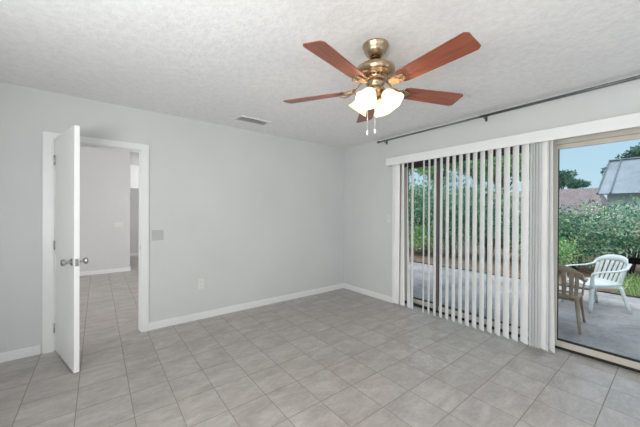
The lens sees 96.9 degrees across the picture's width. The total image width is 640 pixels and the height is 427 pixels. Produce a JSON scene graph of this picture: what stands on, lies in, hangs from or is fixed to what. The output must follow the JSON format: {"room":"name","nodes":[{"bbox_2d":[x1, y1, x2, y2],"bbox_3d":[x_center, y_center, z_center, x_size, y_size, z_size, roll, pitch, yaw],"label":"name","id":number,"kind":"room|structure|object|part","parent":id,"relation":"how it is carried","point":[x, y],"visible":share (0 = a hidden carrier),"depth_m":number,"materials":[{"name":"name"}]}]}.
{"room":"empty bedroom","nodes":[
{"label":"empty bedroom","id":0,"kind":"room"},
{"bbox_2d":[80,146,129,271],"bbox_3d":[-5.669,-0.227,5.262,3.572,3.000,0.120,0,0,-38],"label":"wall","id":1,"kind":"structure","parent":0,"point":[104,173],"depth_m":6.03,"materials":[{"name":"paint"}]},
{"bbox_2d":[80,267,130,275],"bbox_3d":[-5.666,1.232,5.266,3.586,0.082,0.134,0,0,-38],"label":"baseboard","id":2,"kind":"structure","parent":1,"relation":"attached to","point":[84,273],"depth_m":6.04,"materials":[{"name":"paint"}]},
{"bbox_2d":[114,222,122,226],"bbox_3d":[-4.389,0.246,6.180,0.160,0.100,0.020,0,0,-38],"label":"light switch","id":3,"kind":"object","parent":1,"relation":"attached to","point":[120,224],"visible":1,"depth_m":6.19,"materials":[{"name":"white plastic"}]},
{"bbox_2d":[130,188,138,252],"bbox_3d":[-6.109,0.251,8.123,6.410,2.020,0.120,0,0,-38],"label":"wall","id":4,"kind":"structure","parent":0,"point":[134,192],"depth_m":8.49,"materials":[{"name":"paint"}]},
{"bbox_2d":[130,165,138,187],"bbox_3d":[-7.464,-0.292,9.852,6.410,3.080,0.120,0,0,-38],"label":"wall","id":5,"kind":"structure","parent":0,"point":[134,170],"depth_m":10.33,"materials":[{"name":"white paint"}]},
{"bbox_2d":[130,152,138,165],"bbox_3d":[-4.791,-1.766,6.447,6.410,0.080,8.520,0,0,-38],"label":"ceiling","id":6,"kind":"structure","parent":0,"point":[134,157],"depth_m":8.98,"materials":[{"name":"paint"}]},
{"bbox_2d":[0,82,344,352],"bbox_3d":[-1.405,-0.200,3.624,4.560,3.000,0.120,0,0,-38],"label":"wall","id":7,"kind":"structure","parent":0,"point":[252,215],"depth_m":3.46,"materials":[{"name":"paint"}]},
{"bbox_2d":[53,125,88,372],"bbox_3d":[-2.224,0.288,2.490,0.661,2.001,0.179,0,0,37],"label":"door","id":8,"kind":"structure","parent":7,"relation":"in","point":[66,244],"depth_m":2.40,"materials":[{"name":"paint"}]},
{"bbox_3d":[-2.049,0.397,2.292,0.064,0.064,0.072,0,0,37],"label":"knob","id":9,"kind":"part","parent":8,"relation":"part of","materials":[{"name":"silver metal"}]},
{"bbox_3d":[-2.223,0.288,2.489,0.641,2.001,0.035,0,0,37],"label":"panel","id":10,"kind":"part","parent":8,"relation":"part of","materials":[{"name":"paint"}]},
{"bbox_3d":[-1.985,0.397,2.377,0.064,0.064,0.072,0,0,37],"label":"knob","id":11,"kind":"part","parent":8,"relation":"part of","materials":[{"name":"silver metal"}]},
{"bbox_2d":[42,131,148,353],"bbox_3d":[-2.269,0.270,2.935,0.849,2.057,0.144,0,0,-38],"label":"door frame","id":12,"kind":"structure","parent":7,"relation":"attached to","point":[48,254],"depth_m":2.69,"materials":[{"name":"paint"}]},
{"bbox_2d":[152,230,163,240],"bbox_3d":[-1.831,0.245,3.204,0.117,0.116,0.020,0,0,-38],"label":"light switch","id":13,"kind":"object","parent":7,"relation":"attached to","point":[156,234],"visible":1,"depth_m":3.21,"materials":[{"name":"beige plastic"}]},
{"bbox_2d":[0,283,343,362],"bbox_3d":[-1.371,1.260,3.576,4.560,0.082,0.014,0,0,-38],"label":"baseboard","id":14,"kind":"structure","parent":7,"relation":"attached to","point":[34,350],"depth_m":3.53,"materials":[{"name":"paint"}]},
{"bbox_2d":[198,279,203,288],"bbox_3d":[-1.471,0.867,3.499,0.072,0.122,0.009,0,0,-38],"label":"wall outlet","id":15,"kind":"object","parent":7,"relation":"attached to","point":[200,281],"visible":1,"depth_m":3.50,"materials":[{"name":"white plastic"}]},
{"bbox_2d":[0,255,639,426],"bbox_3d":[-3.133,1.314,4.511,6.640,0.050,13.650,0,0,-38],"label":"floor","id":16,"kind":"structure","parent":0,"point":[343,357],"depth_m":2.30,"materials":[{"name":"tile"}]},
{"bbox_2d":[0,0,639,148],"bbox_3d":[0.182,-1.165,1.602,4.560,0.080,5.010,0,0,-38],"label":"ceiling","id":17,"kind":"structure","parent":0,"point":[211,61],"depth_m":1.98,"materials":[{"name":"white paint"}]},
{"bbox_2d":[233,115,270,125],"bbox_3d":[-0.824,-1.129,3.469,0.410,0.015,0.200,0,0,-38],"label":"ceiling vent","id":18,"kind":"object","parent":17,"relation":"in","point":[241,118],"visible":1,"depth_m":3.46,"materials":[{"name":"metal"}]},
{"bbox_2d":[283,32,480,134],"bbox_3d":[0.382,-0.818,1.865,1.292,0.613,1.260,0,0,-38],"label":"ceiling fan","id":19,"kind":"object","parent":17,"relation":"hanging from","point":[378,101],"visible":1,"depth_m":1.80,"materials":[{"name":"brown wood"}]},
{"bbox_3d":[-0.037,-0.834,2.052,0.459,0.038,0.141,0,0,20],"label":"blade","id":20,"kind":"part","parent":19,"relation":"part of","materials":[{"name":"brown wood"}]},
{"bbox_3d":[0.100,-0.832,1.560,0.141,0.038,0.459,0,0,38],"label":"blade","id":21,"kind":"part","parent":19,"relation":"part of","materials":[{"name":"brown wood"}]},
{"bbox_3d":[0.287,-0.755,1.960,0.135,0.106,0.147,46,25,27],"label":"lamp shade","id":22,"kind":"part","parent":19,"relation":"part of","materials":[{"name":"white glass"}]},
{"bbox_3d":[0.388,-0.833,2.334,0.141,0.038,0.459,0,0,2],"label":"blade","id":23,"kind":"part","parent":19,"relation":"part of","materials":[{"name":"brown wood"}]},
{"bbox_3d":[0.309,-0.754,1.818,0.147,0.106,0.135,0,-40,36],"label":"lamp shade","id":24,"kind":"part","parent":19,"relation":"part of","materials":[{"name":"white glass"}]},
{"bbox_3d":[0.311,-0.758,1.820,0.054,0.076,0.054,0,-40,36],"label":"bulb","id":25,"kind":"part","parent":19,"relation":"part of","materials":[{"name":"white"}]},
{"bbox_3d":[0.429,-0.754,1.983,0.147,0.106,0.135,0,40,36],"label":"lamp shade","id":26,"kind":"part","parent":19,"relation":"part of","materials":[{"name":"white glass"}]},
{"bbox_3d":[0.452,-0.754,1.841,0.135,0.106,0.147,-46,-25,27],"label":"lamp shade","id":27,"kind":"part","parent":19,"relation":"part of","materials":[{"name":"white glass"}]},
{"bbox_3d":[0.788,-0.830,2.017,0.459,0.038,0.141,0,0,-16],"label":"blade","id":28,"kind":"part","parent":19,"relation":"part of","materials":[{"name":"brown wood"}]},
{"bbox_3d":[0.610,-0.829,1.538,0.141,0.038,0.459,0,0,-34],"label":"blade","id":29,"kind":"part","parent":19,"relation":"part of","materials":[{"name":"brown wood"}]},
{"bbox_2d":[344,74,639,296],"bbox_3d":[-0.603,-0.246,6.483,0.230,3.080,13.650,0,0,-38],"label":"wall","id":30,"kind":"structure","parent":0,"point":[367,177],"depth_m":4.20,"materials":[{"name":"paint"}]},
{"bbox_2d":[344,283,392,302],"bbox_3d":[1.963,1.278,3.008,0.014,0.082,4.996,0,0,-38],"label":"baseboard","id":31,"kind":"structure","parent":30,"relation":"attached to","point":[346,286],"depth_m":4.50,"materials":[{"name":"paint"}]},
{"bbox_2d":[377,75,639,144],"bbox_3d":[1.912,-1.060,3.024,0.082,0.075,3.312,0,0,-38],"label":"curtain rod","id":32,"kind":"object","parent":30,"relation":"attached to","point":[638,76],"visible":1,"depth_m":2.76,"materials":[{"name":"grey metal"}]},
{"bbox_3d":[1.348,-1.076,3.705,0.020,0.024,1.460,0,0,-38],"label":"rod","id":33,"kind":"part","parent":32,"relation":"part of","materials":[{"name":"grey metal"}]},
{"bbox_3d":[2.348,-1.073,2.430,0.027,0.035,1.840,0,0,-38],"label":"rod","id":34,"kind":"part","parent":32,"relation":"part of","materials":[{"name":"grey metal"}]},
{"bbox_2d":[386,112,639,352],"bbox_3d":[1.895,0.250,3.019,0.110,2.078,2.910,0,0,-38],"label":"vertical blind","id":35,"kind":"object","parent":30,"relation":"attached to","point":[536,200],"visible":1,"depth_m":2.98,"materials":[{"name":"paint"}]},
{"bbox_3d":[1.057,-0.159,4.033,0.006,1.140,0.009,0,0,-38],"label":"control cord","id":36,"kind":"part","parent":35,"relation":"part of","materials":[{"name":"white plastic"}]},
{"bbox_2d":[399,127,639,372],"bbox_3d":[2.065,0.297,3.184,0.100,2.045,2.740,0,0,-38],"label":"door","id":37,"kind":"structure","parent":30,"relation":"in","point":[628,363],"depth_m":2.79,"materials":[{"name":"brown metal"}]},
{"bbox_3d":[1.640,-0.670,3.769,0.026,0.028,1.095,0,0,-38],"label":"rail","id":38,"kind":"part","parent":37,"relation":"part of","materials":[{"name":"brown metal"}]},
{"bbox_3d":[1.651,0.306,3.752,0.026,1.979,1.145,0,0,-38],"label":"glass panel","id":39,"kind":"part","parent":37,"relation":"part of","materials":[{"name":"clear glass"}]},
{"bbox_3d":[1.972,0.309,3.296,0.026,1.979,1.240,0,0,-38],"label":"glass panel","id":40,"kind":"part","parent":37,"relation":"part of","materials":[{"name":"clear glass"}]},
{"bbox_3d":[1.961,-0.667,3.312,0.026,0.028,1.190,0,0,-38],"label":"rail","id":41,"kind":"part","parent":37,"relation":"part of","materials":[{"name":"brown metal"}]},
{"bbox_3d":[2.595,0.318,2.454,0.026,1.973,0.845,0,0,-38],"label":"glass panel","id":42,"kind":"part","parent":37,"relation":"part of","materials":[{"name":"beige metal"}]},
{"bbox_3d":[2.585,-0.646,2.470,0.026,0.045,0.795,0,0,-38],"label":"rail","id":43,"kind":"part","parent":37,"relation":"part of","materials":[{"name":"beige metal"}]},
{"bbox_2d":[628,257,639,264],"bbox_3d":[2.722,0.395,2.224,0.050,0.076,0.414,0,0,-38],"label":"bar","id":44,"kind":"object","parent":37,"relation":"attached to","point":[631,260],"visible":1,"depth_m":2.35,"materials":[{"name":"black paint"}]},
{"label":"outside","id":45,"kind":"structure","parent":0,"visible":0},
{"bbox_2d":[409,261,639,359],"bbox_3d":[2.111,1.390,5.796,3.200,0.100,18.500,0,0,-38],"label":"patio","id":46,"kind":"structure","parent":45,"point":[610,327],"depth_m":3.84,"materials":[{"name":"concrete"}]},
{"bbox_2d":[528,265,587,334],"bbox_3d":[2.925,0.971,3.521,0.602,0.770,0.578,0,0,-43],"label":"garden chair","id":47,"kind":"object","parent":46,"relation":"on","point":[575,296],"visible":0.55,"depth_m":3.27,"materials":[{"name":"beige plastic"}]},
{"bbox_3d":[2.775,0.804,3.379,0.188,0.437,0.498,0,0,-43],"label":"backrest","id":48,"kind":"part","parent":47,"relation":"part of","materials":[{"name":"beige plastic"}]},
{"bbox_3d":[2.975,1.000,3.568,0.430,0.070,0.462,0,0,-43],"label":"seat","id":49,"kind":"part","parent":47,"relation":"part of","materials":[{"name":"beige plastic"}]},
{"bbox_3d":[2.944,1.173,3.246,0.050,0.368,0.154,0,0,32],"label":"leg","id":50,"kind":"part","parent":47,"relation":"part of","materials":[{"name":"beige plastic"}]},
{"bbox_3d":[3.261,1.172,3.542,0.108,0.367,0.056,0,0,-18],"label":"leg","id":51,"kind":"part","parent":47,"relation":"part of","materials":[{"name":"beige plastic"}]},
{"bbox_3d":[3.114,0.842,3.354,0.519,0.353,0.077,0,0,-43],"label":"armrest","id":52,"kind":"part","parent":47,"relation":"part of","materials":[{"name":"beige plastic"}]},
{"bbox_2d":[560,254,631,314],"bbox_3d":[3.968,0.974,4.078,0.602,0.770,0.578,0,0,3],"label":"garden chair","id":53,"kind":"object","parent":46,"relation":"on","point":[594,282],"visible":0.91,"depth_m":3.97,"materials":[{"name":"white plastic"}]},
{"bbox_3d":[3.958,0.843,4.329,0.519,0.353,0.077,0,0,3],"label":"armrest","id":54,"kind":"part","parent":53,"relation":"part of","materials":[{"name":"white plastic"}]},
{"bbox_3d":[3.697,1.173,3.876,0.108,0.367,0.056,0,0,-22],"label":"leg","id":55,"kind":"part","parent":53,"relation":"part of","materials":[{"name":"white plastic"}]},
{"bbox_3d":[3.899,1.003,4.081,0.430,0.070,0.462,0,0,3],"label":"seat","id":56,"kind":"part","parent":53,"relation":"part of","materials":[{"name":"white plastic"}]},
{"bbox_3d":[4.152,1.175,4.285,0.154,0.368,0.050,0,0,-12],"label":"leg","id":57,"kind":"part","parent":53,"relation":"part of","materials":[{"name":"white plastic"}]},
{"bbox_3d":[3.933,0.845,3.828,0.519,0.353,0.077,0,0,3],"label":"armrest","id":58,"kind":"part","parent":53,"relation":"part of","materials":[{"name":"white plastic"}]},
{"bbox_3d":[4.176,0.808,4.067,0.188,0.437,0.498,0,0,3],"label":"backrest","id":59,"kind":"part","parent":53,"relation":"part of","materials":[{"name":"white plastic"}]},
{"bbox_3d":[4.130,1.176,3.855,0.154,0.368,0.050,0,0,18],"label":"leg","id":60,"kind":"part","parent":53,"relation":"part of","materials":[{"name":"white plastic"}]},
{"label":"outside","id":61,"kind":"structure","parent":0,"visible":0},
{"bbox_2d":[409,223,639,296],"bbox_3d":[17.060,1.412,32.449,53.100,0.100,90.000,0,0,-38],"label":"ground","id":62,"kind":"structure","parent":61,"point":[417,254],"depth_m":8.09,"materials":[{"name":"brown soil"}]},
{"bbox_2d":[408,172,431,237],"bbox_3d":[3.146,-0.200,10.716,2.337,3.147,2.379,0,0,2],"label":"shrub","id":63,"kind":"object","parent":62,"relation":"on","point":[416,185],"visible":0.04,"depth_m":10.25,"materials":[{"name":"green plant"}]},
{"bbox_2d":[409,223,444,255],"bbox_3d":[3.378,0.812,9.283,1.462,1.131,1.442,0,0,22],"label":"bush","id":64,"kind":"object","parent":62,"relation":"on","point":[418,236],"visible":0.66,"depth_m":9.08,"materials":[{"name":"green plant"}]},
{"bbox_2d":[408,176,456,252],"bbox_3d":[3.652,-0.069,9.909,2.332,2.895,2.363,0,0,-43],"label":"shrub","id":65,"kind":"object","parent":62,"relation":"on","point":[431,183],"visible":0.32,"depth_m":9.57,"materials":[{"name":"green plant"}]},
{"bbox_3d":[3.623,0.246,9.759,1.015,2.267,0.926,0,0,-23],"label":"stem","id":66,"kind":"part","parent":65,"relation":"part of","materials":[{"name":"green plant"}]},
{"bbox_2d":[414,162,463,239],"bbox_3d":[5.569,-1.159,12.784,2.520,5.073,2.444,0,0,-9],"label":"tree","id":67,"kind":"object","parent":62,"relation":"on","point":[419,170],"visible":0.12,"depth_m":12.67,"materials":[{"name":"green plant"}]},
{"bbox_2d":[414,168,495,256],"bbox_3d":[4.216,-0.027,9.042,2.379,2.821,2.337,0,0,22],"label":"shrub","id":68,"kind":"object","parent":62,"relation":"on","point":[464,179],"visible":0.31,"depth_m":8.79,"materials":[{"name":"green plant"}]},
{"bbox_3d":[4.239,0.292,9.003,0.842,2.186,1.115,0,0,22],"label":"stem","id":69,"kind":"part","parent":68,"relation":"part of","materials":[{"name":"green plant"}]},
{"bbox_2d":[457,160,495,241],"bbox_3d":[7.758,-1.231,13.855,2.652,5.231,2.775,0,0,-38],"label":"tree","id":70,"kind":"object","parent":62,"relation":"on","point":[464,164],"visible":0.03,"depth_m":13.56,"materials":[{"name":"green plant"}]},
{"bbox_2d":[449,174,520,259],"bbox_3d":[5.046,0.104,8.360,2.363,2.573,2.332,0,0,22],"label":"shrub","id":71,"kind":"object","parent":62,"relation":"on","point":[478,185],"visible":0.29,"depth_m":8.13,"materials":[{"name":"green plant"}]},
{"bbox_3d":[5.005,0.383,8.509,0.926,2.015,1.015,0,0,42],"label":"stem","id":72,"kind":"part","parent":71,"relation":"part of","materials":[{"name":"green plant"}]},
{"bbox_2d":[464,152,529,248],"bbox_3d":[7.242,-0.827,11.273,2.375,4.437,2.338,0,0,-38],"label":"tree","id":73,"kind":"object","parent":62,"relation":"on","point":[520,154],"visible":0.24,"depth_m":10.99,"materials":[{"name":"green plant"}]},
{"bbox_2d":[410,188,606,244],"bbox_3d":[10.316,0.073,16.826,4.400,2.620,9.850,0,0,-38],"label":"house","id":74,"kind":"structure","parent":62,"relation":"on","point":[566,196],"depth_m":13.22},
{"bbox_2d":[409,260,639,297],"bbox_3d":[3.394,1.396,6.801,0.060,0.135,18.500,0,0,-38],"label":"edging","id":75,"kind":"object","parent":62,"relation":"on","point":[409,260],"depth_m":5.09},
{"bbox_2d":[493,207,595,263],"bbox_3d":[5.973,0.527,7.785,2.379,1.736,2.337,0,0,12],"label":"shrub","id":76,"kind":"object","parent":62,"relation":"on","point":[560,212],"visible":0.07,"depth_m":7.27,"materials":[{"name":"green plant"}]},
{"bbox_2d":[518,237,584,264],"bbox_3d":[5.331,0.888,6.675,1.277,1.018,1.294,0,0,32],"label":"bush","id":77,"kind":"object","parent":62,"relation":"on","point":[562,248],"visible":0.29,"depth_m":6.33,"materials":[{"name":"green plant"}]},
{"bbox_2d":[559,169,578,189],"bbox_3d":[16.090,-0.803,19.220,1.839,4.422,2.209,0,0,-38],"label":"tree","id":78,"kind":"object","parent":62,"relation":"on","point":[563,175],"visible":0.42,"depth_m":18.65,"materials":[{"name":"green plant"}]},
{"bbox_2d":[564,178,590,188],"bbox_3d":[15.662,-0.397,17.285,1.430,3.623,1.204,0,0,-38],"label":"tree","id":79,"kind":"object","parent":62,"relation":"on","point":[571,183],"visible":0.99,"depth_m":17.15,"materials":[{"name":"green plant"}]},
{"bbox_2d":[520,201,636,269],"bbox_3d":[6.279,0.542,6.996,2.127,1.716,2.099,0,0,-18],"label":"shrub","id":80,"kind":"object","parent":62,"relation":"on","point":[586,242],"visible":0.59,"depth_m":6.63,"materials":[{"name":"green plant"}]},
{"bbox_3d":[6.391,0.729,6.917,0.833,1.343,0.914,0,0,2],"label":"stem","id":81,"kind":"part","parent":80,"relation":"part of","materials":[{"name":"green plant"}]},
{"bbox_2d":[566,194,639,273],"bbox_3d":[7.154,0.429,6.575,2.379,1.953,2.337,0,0,-28],"label":"shrub","id":82,"kind":"object","parent":62,"relation":"on","point":[622,210],"visible":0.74,"depth_m":6.52,"materials":[{"name":"green plant"}]},
{"bbox_3d":[7.200,0.650,6.569,0.842,1.513,1.115,0,0,-28],"label":"stem","id":83,"kind":"part","parent":82,"relation":"part of","materials":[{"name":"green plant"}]},
{"bbox_2d":[596,157,639,257],"bbox_3d":[11.738,-0.223,6.152,2.398,3.300,8.000,0,0,-38],"label":"roofed building","id":84,"kind":"structure","parent":62,"relation":"on","point":[620,179],"depth_m":8.63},
{"bbox_2d":[600,142,639,175],"bbox_3d":[15.065,-0.966,13.379,2.558,4.780,2.803,0,0,-38],"label":"tree","id":85,"kind":"object","parent":62,"relation":"on","point":[634,151],"visible":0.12,"depth_m":13.05,"materials":[{"name":"green plant"}]},
{"bbox_2d":[608,271,639,295],"bbox_3d":[6.428,1.305,4.845,2.194,0.200,2.279,0,0,-38],"label":"grass patch","id":86,"kind":"structure","parent":62,"relation":"on","point":[630,287],"depth_m":5.16,"materials":[{"name":"green plant"}]},
{"bbox_2d":[620,210,639,258],"bbox_3d":[7.731,0.404,5.768,2.332,2.016,2.363,0,0,42],"label":"shrub","id":87,"kind":"object","parent":62,"relation":"on","point":[639,210],"visible":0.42,"depth_m":6.22,"materials":[{"name":"green plant"}]}
]}

